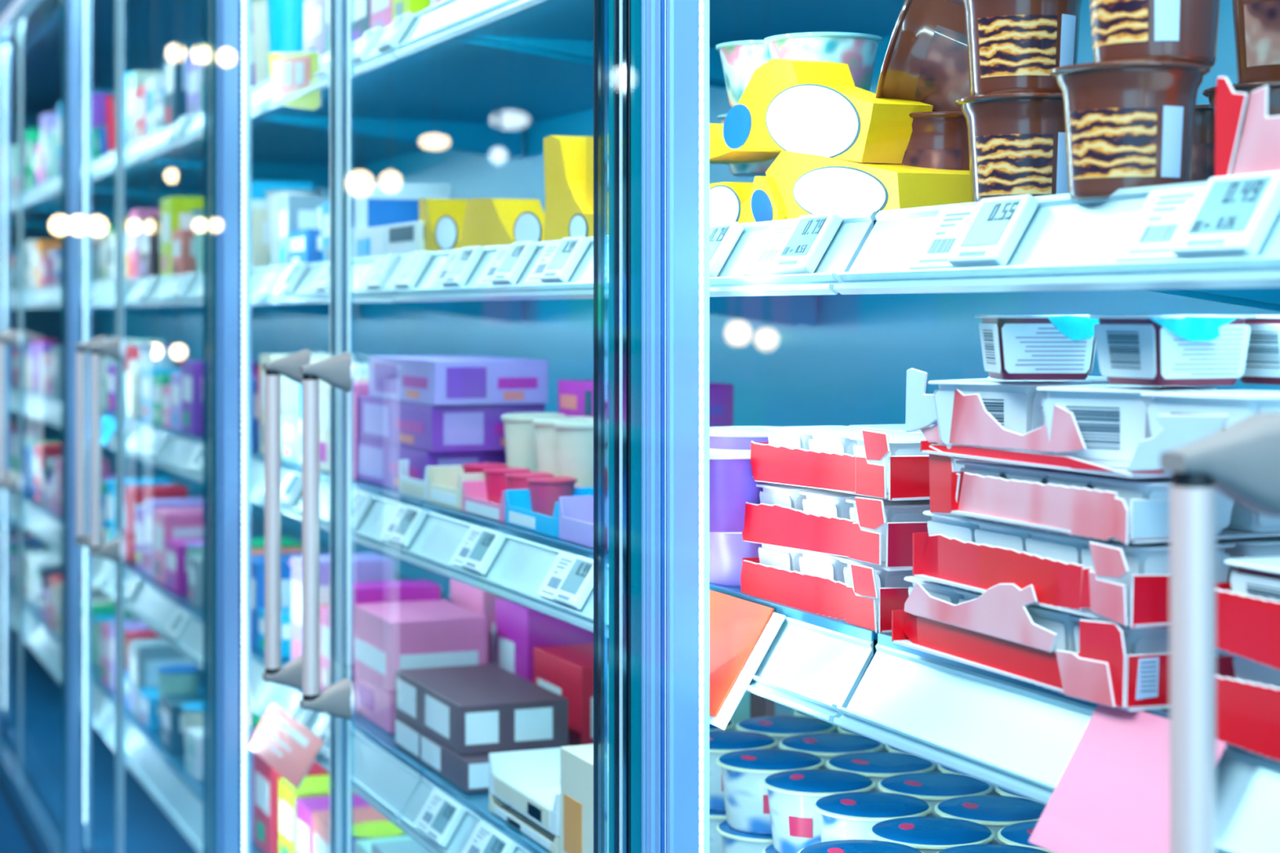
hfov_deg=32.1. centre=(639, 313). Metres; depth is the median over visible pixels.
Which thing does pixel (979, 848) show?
tub
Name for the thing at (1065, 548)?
cup
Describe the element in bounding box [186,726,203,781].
carton
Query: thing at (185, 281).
label
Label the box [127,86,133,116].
print
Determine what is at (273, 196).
cup
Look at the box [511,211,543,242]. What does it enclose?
print
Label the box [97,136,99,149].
print
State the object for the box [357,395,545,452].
carton
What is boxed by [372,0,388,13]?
print
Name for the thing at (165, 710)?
print
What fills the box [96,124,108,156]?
cup
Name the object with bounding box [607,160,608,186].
print
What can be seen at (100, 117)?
cup
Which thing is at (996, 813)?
tub
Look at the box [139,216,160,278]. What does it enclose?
carton
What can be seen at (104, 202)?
shelf
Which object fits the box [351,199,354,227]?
print
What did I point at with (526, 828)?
print
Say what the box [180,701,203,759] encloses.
cup
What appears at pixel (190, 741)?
print
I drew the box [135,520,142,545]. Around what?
print
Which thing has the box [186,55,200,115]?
carton
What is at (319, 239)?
print
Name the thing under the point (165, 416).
print
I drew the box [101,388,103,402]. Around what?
print
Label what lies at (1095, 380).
cup
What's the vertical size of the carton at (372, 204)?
0.100 m
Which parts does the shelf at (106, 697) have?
price rail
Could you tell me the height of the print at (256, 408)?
0.036 m
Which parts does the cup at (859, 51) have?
lid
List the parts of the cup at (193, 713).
lid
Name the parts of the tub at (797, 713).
foil lid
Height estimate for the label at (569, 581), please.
0.041 m
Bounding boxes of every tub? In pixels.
[709,720,733,730]
[709,730,777,852]
[715,749,823,852]
[721,835,773,852]
[736,715,835,749]
[762,769,875,852]
[762,844,778,852]
[778,733,883,769]
[793,709,842,733]
[797,840,923,852]
[813,791,932,842]
[826,751,934,792]
[831,724,842,733]
[837,725,890,752]
[868,817,994,852]
[877,773,992,817]
[878,742,890,752]
[885,744,942,773]
[929,763,942,773]
[934,795,1046,844]
[937,764,1000,795]
[937,844,1048,852]
[995,786,1027,799]
[997,821,1053,852]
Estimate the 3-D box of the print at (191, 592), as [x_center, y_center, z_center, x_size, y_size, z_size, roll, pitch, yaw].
[-0.760,0.478,3.762,0.001,0.016,0.034,0,0,-22]
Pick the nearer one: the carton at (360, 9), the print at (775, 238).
the print at (775, 238)
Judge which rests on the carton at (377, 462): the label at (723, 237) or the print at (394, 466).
the print at (394, 466)
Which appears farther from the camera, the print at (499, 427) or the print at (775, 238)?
the print at (499, 427)
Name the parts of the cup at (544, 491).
lid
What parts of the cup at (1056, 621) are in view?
lid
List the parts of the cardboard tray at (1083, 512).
floor panel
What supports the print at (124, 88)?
on the carton at (127, 73)
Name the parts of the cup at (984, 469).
lid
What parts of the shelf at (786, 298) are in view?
price rail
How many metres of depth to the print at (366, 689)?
2.70 m
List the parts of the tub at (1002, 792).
foil lid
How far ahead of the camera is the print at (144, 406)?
4.21 m
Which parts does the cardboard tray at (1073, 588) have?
floor panel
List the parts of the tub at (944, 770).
foil lid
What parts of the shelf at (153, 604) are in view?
price rail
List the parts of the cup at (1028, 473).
lid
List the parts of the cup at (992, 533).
lid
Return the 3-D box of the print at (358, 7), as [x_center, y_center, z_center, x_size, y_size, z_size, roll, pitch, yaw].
[-0.346,-0.373,2.721,0.001,0.028,0.083,0,0,-22]
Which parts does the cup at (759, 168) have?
lid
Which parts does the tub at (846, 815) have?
foil lid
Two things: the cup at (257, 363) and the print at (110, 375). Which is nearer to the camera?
the cup at (257, 363)
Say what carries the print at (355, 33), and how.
attached to the carton at (360, 9)
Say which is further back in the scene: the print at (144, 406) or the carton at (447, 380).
the print at (144, 406)
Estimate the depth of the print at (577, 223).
2.01 m
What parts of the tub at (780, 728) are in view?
foil lid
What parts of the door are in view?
rail, rail, mounting plate, mounting plate, rail, rail, mounting plate, mounting plate, mounting plate, mounting plate, mounting plate, mounting plate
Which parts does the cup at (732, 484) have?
lid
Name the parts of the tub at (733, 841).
foil lid, dessert tub, foil lid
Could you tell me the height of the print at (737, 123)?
0.033 m
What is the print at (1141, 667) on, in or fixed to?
on the cardboard tray at (994, 631)
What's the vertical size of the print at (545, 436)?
0.089 m
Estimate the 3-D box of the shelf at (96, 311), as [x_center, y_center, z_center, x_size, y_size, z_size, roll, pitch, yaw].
[-1.778,-0.025,6.865,0.493,0.081,1.021,0,0,-22]
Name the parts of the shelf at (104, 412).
price rail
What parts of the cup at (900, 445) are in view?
lid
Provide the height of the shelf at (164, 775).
0.076 m
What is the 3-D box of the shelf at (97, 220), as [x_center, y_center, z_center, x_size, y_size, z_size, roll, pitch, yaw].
[-1.778,-0.287,6.865,0.493,0.081,1.021,0,0,-22]
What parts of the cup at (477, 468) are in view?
lid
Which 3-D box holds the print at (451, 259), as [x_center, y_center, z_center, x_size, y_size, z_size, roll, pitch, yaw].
[-0.196,-0.045,2.261,0.018,0.029,0.034,0,0,-22]
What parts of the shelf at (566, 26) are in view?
price rail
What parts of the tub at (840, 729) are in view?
foil lid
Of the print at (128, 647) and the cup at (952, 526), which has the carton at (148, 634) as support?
the print at (128, 647)
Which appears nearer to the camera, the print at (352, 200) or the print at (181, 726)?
the print at (352, 200)
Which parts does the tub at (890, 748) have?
foil lid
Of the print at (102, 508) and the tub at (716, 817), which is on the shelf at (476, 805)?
the tub at (716, 817)
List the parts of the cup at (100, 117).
lid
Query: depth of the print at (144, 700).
4.22 m
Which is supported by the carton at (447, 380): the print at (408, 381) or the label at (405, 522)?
the print at (408, 381)
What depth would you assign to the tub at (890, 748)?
1.93 m
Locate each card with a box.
[101,415,115,447]
[248,702,324,789]
[268,50,320,110]
[709,590,786,729]
[1028,703,1227,852]
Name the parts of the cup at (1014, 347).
lid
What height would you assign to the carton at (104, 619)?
0.109 m
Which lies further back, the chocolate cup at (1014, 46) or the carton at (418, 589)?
the carton at (418, 589)
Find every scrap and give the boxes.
[1047,315,1099,341]
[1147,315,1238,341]
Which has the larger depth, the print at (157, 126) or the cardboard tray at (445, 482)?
the print at (157, 126)
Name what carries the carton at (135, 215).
on the shelf at (159, 295)
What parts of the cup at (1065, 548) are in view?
lid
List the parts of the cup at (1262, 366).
lid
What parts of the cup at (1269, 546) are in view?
lid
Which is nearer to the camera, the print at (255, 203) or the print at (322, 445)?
the print at (322, 445)
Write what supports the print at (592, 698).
attached to the carton at (566, 671)
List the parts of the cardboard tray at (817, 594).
floor panel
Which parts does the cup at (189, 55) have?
lid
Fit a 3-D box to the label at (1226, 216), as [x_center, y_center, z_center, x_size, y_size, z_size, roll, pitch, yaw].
[0.272,-0.046,1.083,0.030,0.041,0.112,0,0,-22]
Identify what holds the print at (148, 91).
on the carton at (155, 86)
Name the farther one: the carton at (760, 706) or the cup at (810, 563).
the carton at (760, 706)
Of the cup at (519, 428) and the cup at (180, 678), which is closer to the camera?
the cup at (519, 428)
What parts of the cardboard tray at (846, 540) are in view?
floor panel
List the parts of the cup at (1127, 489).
lid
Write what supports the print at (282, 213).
on the carton at (296, 212)
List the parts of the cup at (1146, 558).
lid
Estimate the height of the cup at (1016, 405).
0.042 m
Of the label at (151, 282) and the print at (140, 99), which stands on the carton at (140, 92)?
the print at (140, 99)
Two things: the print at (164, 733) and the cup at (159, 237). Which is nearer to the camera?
the print at (164, 733)
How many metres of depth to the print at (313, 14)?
2.94 m
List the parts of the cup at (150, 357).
lid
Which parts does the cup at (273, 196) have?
lid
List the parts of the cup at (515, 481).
lid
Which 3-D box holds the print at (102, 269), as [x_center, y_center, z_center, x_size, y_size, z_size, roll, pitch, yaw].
[-1.144,-0.083,4.728,0.001,0.022,0.041,0,0,-22]
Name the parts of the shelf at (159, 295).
price rail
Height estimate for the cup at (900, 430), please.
0.035 m
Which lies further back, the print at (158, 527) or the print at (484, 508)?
the print at (158, 527)
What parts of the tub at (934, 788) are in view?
foil lid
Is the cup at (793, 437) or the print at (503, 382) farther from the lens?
the print at (503, 382)
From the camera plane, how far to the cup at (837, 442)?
1.53 m
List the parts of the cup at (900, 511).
lid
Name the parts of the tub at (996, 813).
foil lid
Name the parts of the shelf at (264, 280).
price rail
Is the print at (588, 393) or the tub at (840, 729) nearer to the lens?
the tub at (840, 729)
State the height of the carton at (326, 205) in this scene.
0.084 m
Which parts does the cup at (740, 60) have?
lid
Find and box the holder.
[833,632,1279,852]
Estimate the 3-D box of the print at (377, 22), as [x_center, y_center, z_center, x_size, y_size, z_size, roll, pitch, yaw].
[-0.310,-0.338,2.630,0.001,0.015,0.039,0,0,-22]
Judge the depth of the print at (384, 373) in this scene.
2.62 m
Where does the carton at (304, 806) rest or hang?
on the shelf
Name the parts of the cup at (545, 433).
lid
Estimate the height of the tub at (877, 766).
0.057 m
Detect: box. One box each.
[395,663,568,755]
[395,716,559,793]
[494,776,549,827]
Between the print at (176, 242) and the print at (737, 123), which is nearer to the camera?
the print at (737, 123)
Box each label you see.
[93,280,102,297]
[111,278,133,299]
[111,422,133,442]
[124,576,141,602]
[136,275,159,298]
[145,432,168,457]
[164,115,190,142]
[164,608,190,639]
[168,272,195,297]
[185,444,203,472]
[196,285,203,296]
[264,88,279,100]
[272,262,308,293]
[280,471,302,506]
[285,692,315,727]
[306,262,329,292]
[313,50,329,77]
[317,715,352,759]
[351,26,383,64]
[351,489,374,528]
[356,253,402,290]
[368,12,414,57]
[379,503,427,547]
[384,250,432,289]
[413,788,466,848]
[430,245,484,287]
[449,525,506,575]
[462,820,516,852]
[476,240,537,285]
[523,235,590,284]
[536,551,593,609]
[709,222,743,276]
[742,212,842,275]
[908,194,1039,269]
[1114,170,1279,262]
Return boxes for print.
[93,236,99,241]
[96,597,105,600]
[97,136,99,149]
[100,242,106,261]
[101,268,103,279]
[101,357,106,378]
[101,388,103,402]
[101,506,103,524]
[101,635,106,660]
[102,664,105,678]
[106,493,113,520]
[106,528,111,542]
[107,248,113,264]
[108,270,111,279]
[108,373,113,391]
[108,397,111,407]
[108,635,114,663]
[109,669,111,684]
[124,88,125,115]
[124,230,128,253]
[124,262,125,275]
[124,380,129,396]
[124,402,127,412]
[124,502,125,528]
[124,680,128,694]
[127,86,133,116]
[128,125,131,142]
[128,647,129,670]
[129,360,140,371]
[130,223,137,249]
[130,654,137,685]
[131,260,135,275]
[131,691,134,708]
[134,503,144,524]
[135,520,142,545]
[136,95,144,119]
[136,551,140,564]
[137,126,141,139]
[137,382,141,397]
[139,696,148,715]
[140,229,149,253]
[140,712,145,724]
[141,262,146,275]
[142,378,151,399]
[142,404,147,417]
[145,515,151,544]
[146,88,152,114]
[146,121,151,135]
[146,552,149,568]
[146,658,193,686]
[153,384,160,403]
[154,408,158,420]
[154,523,163,553]
[155,103,163,120]
[155,124,159,131]
[155,559,159,576]
[157,705,159,716]
[158,229,160,251]
[160,706,170,731]
[161,88,164,96]
[161,213,169,243]
[162,254,167,271]
[162,731,167,745]
[163,394,168,409]
[163,414,167,423]
[165,59,173,94]
[166,105,170,124]
[166,550,175,572]
[167,574,172,586]
[171,383,180,405]
[172,412,177,424]
[173,239,181,257]
[173,263,177,273]
[173,527,203,538]
[179,213,194,230]
[179,715,183,732]
[182,59,186,90]
[182,375,191,401]
[183,410,188,426]
[185,555,187,573]
[186,737,195,760]
[187,760,191,772]
[188,68,198,95]
[188,565,195,586]
[189,102,195,115]
[189,590,193,601]
[190,239,195,256]
[201,57,203,84]
[251,33,253,62]
[251,199,267,208]
[251,577,255,609]
[254,394,258,417]
[255,770,269,816]
[257,818,264,844]
[259,617,264,635]
[260,373,266,409]
[260,639,264,649]
[262,221,269,244]
[262,424,264,444]
[268,253,270,266]
[271,55,310,99]
[279,209,287,236]
[280,247,284,262]
[280,579,291,607]
[280,798,293,842]
[281,375,297,410]
[281,623,291,639]
[281,845,288,852]
[282,422,294,441]
[284,446,290,457]
[288,644,291,653]
[290,236,304,252]
[291,256,299,264]
[292,580,302,626]
[293,639,300,658]
[297,817,309,852]
[298,209,320,230]
[298,383,302,419]
[300,434,302,454]
[305,6,320,39]
[306,45,315,51]
[313,831,328,852]
[317,236,322,250]
[319,395,329,430]
[319,441,326,462]
[319,586,329,604]
[320,624,329,658]
[322,667,328,687]
[324,213,329,237]
[325,246,329,259]
[326,0,329,23]
[328,35,329,51]
[351,0,366,22]
[351,28,359,42]
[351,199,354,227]
[354,636,386,675]
[356,237,370,256]
[358,444,383,479]
[358,681,373,712]
[363,403,388,436]
[367,198,419,226]
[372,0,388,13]
[373,18,382,28]
[373,362,396,394]
[382,508,404,537]
[389,225,413,242]
[390,462,418,479]
[394,476,399,486]
[395,0,402,17]
[395,418,423,434]
[395,720,418,756]
[396,678,416,718]
[399,433,413,444]
[400,480,423,497]
[400,650,478,669]
[402,375,427,388]
[405,389,418,399]
[417,795,443,829]
[421,736,440,771]
[425,693,448,738]
[430,488,456,506]
[434,254,457,283]
[435,217,456,248]
[438,457,478,466]
[443,412,484,444]
[446,366,486,398]
[453,530,479,563]
[465,500,498,519]
[465,711,498,745]
[468,763,488,789]
[473,827,489,842]
[481,250,507,281]
[491,622,496,665]
[494,422,504,435]
[494,805,549,849]
[497,377,537,388]
[497,636,514,673]
[500,437,505,446]
[503,391,524,399]
[503,421,537,471]
[506,817,520,830]
[508,511,534,528]
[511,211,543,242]
[515,707,552,742]
[527,801,541,821]
[528,246,557,279]
[535,426,559,476]
[537,677,561,696]
[541,558,572,595]
[560,394,577,409]
[564,794,582,852]
[569,215,586,236]
[584,390,591,415]
[591,697,593,737]
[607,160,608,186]
[607,703,608,742]
[709,186,738,224]
[709,405,723,413]
[709,435,768,449]
[723,104,751,148]
[750,226,791,269]
[751,189,772,222]
[766,85,858,156]
[793,167,885,214]
[919,212,970,262]
[1015,327,1086,369]
[1128,193,1194,253]
[1140,661,1156,663]
[1140,666,1156,668]
[1140,670,1156,673]
[1140,675,1156,677]
[1140,680,1156,682]
[1140,684,1156,687]
[1140,688,1156,691]
[1172,328,1244,374]
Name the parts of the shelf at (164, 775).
price rail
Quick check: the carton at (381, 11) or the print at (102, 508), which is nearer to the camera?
the carton at (381, 11)
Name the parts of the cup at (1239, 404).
lid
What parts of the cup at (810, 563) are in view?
lid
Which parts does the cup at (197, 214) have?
lid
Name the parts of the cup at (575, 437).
lid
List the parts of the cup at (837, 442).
lid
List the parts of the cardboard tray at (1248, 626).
floor panel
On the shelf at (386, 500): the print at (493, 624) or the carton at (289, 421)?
the carton at (289, 421)
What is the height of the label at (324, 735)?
0.041 m
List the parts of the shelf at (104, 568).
price rail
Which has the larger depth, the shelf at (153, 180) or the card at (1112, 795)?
the shelf at (153, 180)
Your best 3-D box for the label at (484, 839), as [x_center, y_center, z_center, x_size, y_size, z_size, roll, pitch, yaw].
[-0.149,0.519,2.143,0.030,0.041,0.108,0,0,-22]
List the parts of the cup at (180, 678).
lid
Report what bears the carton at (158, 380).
on the shelf at (180, 446)
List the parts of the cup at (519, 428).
lid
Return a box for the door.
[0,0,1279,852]
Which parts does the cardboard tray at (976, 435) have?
floor panel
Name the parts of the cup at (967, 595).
lid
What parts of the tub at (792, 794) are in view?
foil lid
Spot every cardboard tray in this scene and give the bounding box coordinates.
[399,459,486,501]
[428,465,510,511]
[462,480,582,523]
[488,747,560,836]
[488,793,560,852]
[505,487,608,537]
[559,494,608,551]
[740,557,909,633]
[742,496,928,571]
[750,429,929,501]
[891,582,1169,711]
[905,368,1229,478]
[912,532,1169,629]
[928,445,1279,545]
[1214,76,1279,177]
[1216,582,1279,670]
[1216,656,1279,761]
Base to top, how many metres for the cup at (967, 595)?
0.039 m
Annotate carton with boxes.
[93,224,115,241]
[94,128,100,159]
[95,585,111,600]
[96,603,139,621]
[99,231,115,281]
[101,339,164,410]
[101,458,109,475]
[101,495,105,529]
[101,623,108,687]
[105,477,173,542]
[106,239,115,280]
[107,364,115,413]
[108,620,151,693]
[124,71,133,146]
[124,217,129,279]
[124,345,182,371]
[124,371,141,417]
[124,484,187,561]
[124,630,161,670]
[124,670,129,710]
[126,71,164,144]
[129,208,160,279]
[129,638,200,719]
[135,83,146,140]
[135,508,144,573]
[138,684,203,731]
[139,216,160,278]
[141,368,182,422]
[144,497,203,578]
[146,75,164,135]
[152,374,170,426]
[153,506,203,586]
[154,95,164,132]
[160,196,203,275]
[160,692,203,755]
[162,385,170,428]
[164,41,203,127]
[164,537,203,595]
[170,372,182,431]
[172,229,196,275]
[182,360,257,435]
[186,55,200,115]
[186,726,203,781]
[187,555,203,608]
[200,43,203,111]
[251,17,254,88]
[251,181,314,208]
[251,208,270,267]
[251,378,259,448]
[251,537,302,548]
[251,546,302,555]
[251,552,323,648]
[251,711,262,730]
[251,729,255,841]
[253,751,329,852]
[257,606,291,657]
[259,353,353,456]
[279,195,329,265]
[279,774,355,852]
[281,413,297,463]
[288,228,322,264]
[291,552,392,660]
[296,793,371,852]
[297,363,368,464]
[303,0,324,57]
[311,806,389,852]
[319,375,368,472]
[319,604,329,690]
[320,605,329,691]
[322,200,329,261]
[324,0,329,54]
[351,0,370,42]
[351,182,449,258]
[351,381,368,479]
[351,579,440,685]
[351,821,408,852]
[352,599,487,733]
[354,835,413,852]
[356,225,386,258]
[356,437,506,489]
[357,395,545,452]
[368,355,547,405]
[370,0,392,29]
[371,840,429,852]
[386,221,424,254]
[392,0,430,22]
[418,198,471,251]
[432,0,444,5]
[450,578,500,665]
[470,198,544,247]
[496,597,608,682]
[533,642,608,746]
[543,135,608,241]
[558,379,733,426]
[560,742,608,852]
[586,133,608,214]
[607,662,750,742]
[709,123,785,164]
[709,175,786,224]
[723,58,933,163]
[750,684,858,718]
[765,150,971,218]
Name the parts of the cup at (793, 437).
lid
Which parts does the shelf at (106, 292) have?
price rail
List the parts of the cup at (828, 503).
lid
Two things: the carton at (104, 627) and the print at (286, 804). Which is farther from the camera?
the carton at (104, 627)
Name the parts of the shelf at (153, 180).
price rail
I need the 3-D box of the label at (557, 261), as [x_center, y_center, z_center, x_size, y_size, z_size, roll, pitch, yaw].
[-0.075,-0.046,1.957,0.030,0.041,0.108,0,0,-22]
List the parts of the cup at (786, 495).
lid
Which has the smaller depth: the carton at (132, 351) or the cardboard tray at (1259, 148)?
the cardboard tray at (1259, 148)
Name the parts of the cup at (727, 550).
lid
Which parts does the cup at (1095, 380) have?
lid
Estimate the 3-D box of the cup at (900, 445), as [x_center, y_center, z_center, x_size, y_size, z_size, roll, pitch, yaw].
[0.179,0.100,1.476,0.066,0.035,0.066,0,0,-22]
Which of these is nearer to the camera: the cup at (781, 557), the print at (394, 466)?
the cup at (781, 557)
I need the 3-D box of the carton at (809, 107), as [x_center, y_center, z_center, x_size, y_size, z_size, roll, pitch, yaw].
[0.129,-0.143,1.595,0.047,0.085,0.246,0,0,-22]
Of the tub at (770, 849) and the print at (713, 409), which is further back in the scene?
the print at (713, 409)
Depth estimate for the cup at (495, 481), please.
2.29 m
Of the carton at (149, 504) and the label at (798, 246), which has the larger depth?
the carton at (149, 504)
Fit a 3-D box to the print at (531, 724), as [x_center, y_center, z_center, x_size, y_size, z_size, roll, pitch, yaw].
[-0.112,0.433,2.341,0.042,0.033,0.001,0,0,-22]
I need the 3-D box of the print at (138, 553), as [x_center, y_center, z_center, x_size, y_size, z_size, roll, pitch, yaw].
[-0.966,0.471,4.281,0.001,0.023,0.043,0,0,-22]
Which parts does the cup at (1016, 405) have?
lid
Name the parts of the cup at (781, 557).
lid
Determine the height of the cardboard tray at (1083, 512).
0.041 m
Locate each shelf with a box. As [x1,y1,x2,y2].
[93,150,329,199]
[93,190,160,219]
[93,216,115,224]
[93,280,329,317]
[93,307,172,318]
[94,306,200,318]
[95,515,329,594]
[97,667,203,742]
[101,408,141,448]
[101,453,115,461]
[107,110,513,186]
[107,272,513,322]
[107,417,203,483]
[107,565,450,671]
[107,710,252,852]
[109,461,159,478]
[173,483,203,497]
[251,10,726,157]
[251,253,797,325]
[251,448,434,557]
[251,644,432,823]
[251,840,263,852]
[393,0,905,82]
[393,211,1279,326]
[393,769,551,852]
[394,502,878,725]
[833,180,1279,304]
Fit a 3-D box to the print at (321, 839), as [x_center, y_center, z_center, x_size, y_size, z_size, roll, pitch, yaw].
[-0.415,0.707,2.895,0.001,0.043,0.084,0,0,-22]
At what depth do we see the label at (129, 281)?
4.23 m
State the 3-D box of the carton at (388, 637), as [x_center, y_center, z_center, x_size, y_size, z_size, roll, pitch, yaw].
[-0.271,0.428,2.712,0.121,0.132,0.183,0,0,-22]
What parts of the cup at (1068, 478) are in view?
lid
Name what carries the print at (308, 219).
on the carton at (296, 212)
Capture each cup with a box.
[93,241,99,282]
[94,90,111,128]
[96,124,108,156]
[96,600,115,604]
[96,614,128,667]
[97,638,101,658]
[101,475,115,480]
[101,480,105,495]
[103,93,115,152]
[111,91,115,122]
[137,346,181,385]
[155,664,201,695]
[156,236,160,255]
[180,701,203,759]
[182,48,200,95]
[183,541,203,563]
[191,208,203,272]
[251,0,270,86]
[253,361,259,422]
[264,189,322,266]
[266,0,305,79]
[315,206,322,247]
[351,834,408,852]
[462,462,508,473]
[482,467,530,504]
[501,412,565,471]
[504,471,554,489]
[526,476,577,519]
[532,416,593,476]
[553,419,608,490]
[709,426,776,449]
[709,448,767,532]
[709,532,761,586]
[715,39,770,106]
[716,113,776,176]
[755,482,822,511]
[758,543,803,572]
[763,31,883,91]
[764,425,875,449]
[795,550,847,583]
[798,489,869,519]
[804,430,922,455]
[839,560,912,622]
[845,497,932,561]
[848,423,933,430]
[848,435,964,493]
[875,0,970,111]
[891,429,923,435]
[894,111,969,170]
[903,576,963,604]
[923,510,979,542]
[928,377,1092,453]
[954,587,982,604]
[955,92,1068,202]
[955,459,1026,479]
[961,0,1082,96]
[963,595,976,600]
[969,518,1031,552]
[973,315,1095,380]
[987,375,1114,384]
[996,464,1075,483]
[1020,527,1086,564]
[1025,604,1079,653]
[1038,469,1116,488]
[1047,391,1153,468]
[1049,60,1209,201]
[1068,613,1219,657]
[1075,537,1235,616]
[1083,474,1234,534]
[1088,382,1114,384]
[1089,0,1219,68]
[1140,389,1279,475]
[1191,104,1215,182]
[1202,81,1279,175]
[1218,536,1279,582]
[1218,653,1229,657]
[1223,555,1279,600]
[1225,501,1279,532]
[1231,0,1279,83]
[1232,657,1279,688]
[1240,315,1279,385]
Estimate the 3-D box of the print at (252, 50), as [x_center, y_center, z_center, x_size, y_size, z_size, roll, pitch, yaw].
[-0.550,-0.403,3.397,0.091,0.045,0.001,0,0,-22]
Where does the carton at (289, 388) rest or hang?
on the shelf at (386, 500)
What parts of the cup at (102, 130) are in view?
lid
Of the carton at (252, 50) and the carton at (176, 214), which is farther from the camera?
the carton at (176, 214)
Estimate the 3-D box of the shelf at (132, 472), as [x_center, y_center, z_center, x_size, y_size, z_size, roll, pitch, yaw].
[-1.778,0.532,6.865,0.493,0.076,1.021,0,0,-22]
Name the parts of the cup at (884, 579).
lid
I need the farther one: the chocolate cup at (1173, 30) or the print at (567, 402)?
the print at (567, 402)
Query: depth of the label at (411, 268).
2.37 m
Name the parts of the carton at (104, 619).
lid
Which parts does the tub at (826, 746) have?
foil lid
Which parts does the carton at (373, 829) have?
lid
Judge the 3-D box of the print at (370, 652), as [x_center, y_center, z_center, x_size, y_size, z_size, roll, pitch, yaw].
[-0.327,0.415,2.690,0.001,0.026,0.146,0,0,-22]
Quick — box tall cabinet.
[0,0,1279,852]
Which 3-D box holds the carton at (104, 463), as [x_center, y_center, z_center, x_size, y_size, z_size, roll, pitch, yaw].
[-1.374,0.428,5.469,0.121,0.132,0.089,0,0,-22]
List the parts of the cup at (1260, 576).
lid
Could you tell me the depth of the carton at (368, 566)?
3.01 m
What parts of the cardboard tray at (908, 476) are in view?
floor panel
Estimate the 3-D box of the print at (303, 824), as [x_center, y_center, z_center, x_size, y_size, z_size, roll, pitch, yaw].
[-0.454,0.708,2.992,0.001,0.043,0.069,0,0,-22]
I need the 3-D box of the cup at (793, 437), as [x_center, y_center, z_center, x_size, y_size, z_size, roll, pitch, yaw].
[0.130,0.100,1.601,0.066,0.035,0.066,0,0,-22]
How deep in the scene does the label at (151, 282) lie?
3.95 m
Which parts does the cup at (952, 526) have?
lid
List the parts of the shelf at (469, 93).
price rail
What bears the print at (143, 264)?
attached to the carton at (149, 227)
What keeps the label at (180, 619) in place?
attached to the shelf at (153, 604)
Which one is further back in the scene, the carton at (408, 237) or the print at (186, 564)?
the print at (186, 564)
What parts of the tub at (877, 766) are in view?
foil lid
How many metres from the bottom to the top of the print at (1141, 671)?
0.001 m
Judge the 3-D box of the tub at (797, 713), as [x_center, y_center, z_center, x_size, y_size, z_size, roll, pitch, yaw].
[0.193,0.408,2.130,0.092,0.057,0.092,0,0,-8]
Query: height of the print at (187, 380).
0.043 m
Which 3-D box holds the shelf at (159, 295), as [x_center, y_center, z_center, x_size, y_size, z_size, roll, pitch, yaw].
[-0.619,-0.025,3.948,0.493,0.081,1.043,0,0,-22]
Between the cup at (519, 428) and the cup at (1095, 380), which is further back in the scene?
the cup at (519, 428)
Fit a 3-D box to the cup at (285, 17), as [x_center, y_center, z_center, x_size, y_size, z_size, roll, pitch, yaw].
[-0.507,-0.395,3.248,0.084,0.144,0.084,0,0,-22]
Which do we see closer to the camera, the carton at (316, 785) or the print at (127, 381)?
the carton at (316, 785)
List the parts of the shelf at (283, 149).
price rail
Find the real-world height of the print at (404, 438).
0.009 m
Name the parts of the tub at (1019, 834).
foil lid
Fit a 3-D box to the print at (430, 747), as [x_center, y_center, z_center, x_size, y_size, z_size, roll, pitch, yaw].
[-0.227,0.476,2.404,0.001,0.025,0.072,0,0,-22]
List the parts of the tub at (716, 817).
foil lid, foil lid, dessert tub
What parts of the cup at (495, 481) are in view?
lid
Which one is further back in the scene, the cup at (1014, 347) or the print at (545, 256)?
the print at (545, 256)
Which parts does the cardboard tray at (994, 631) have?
floor panel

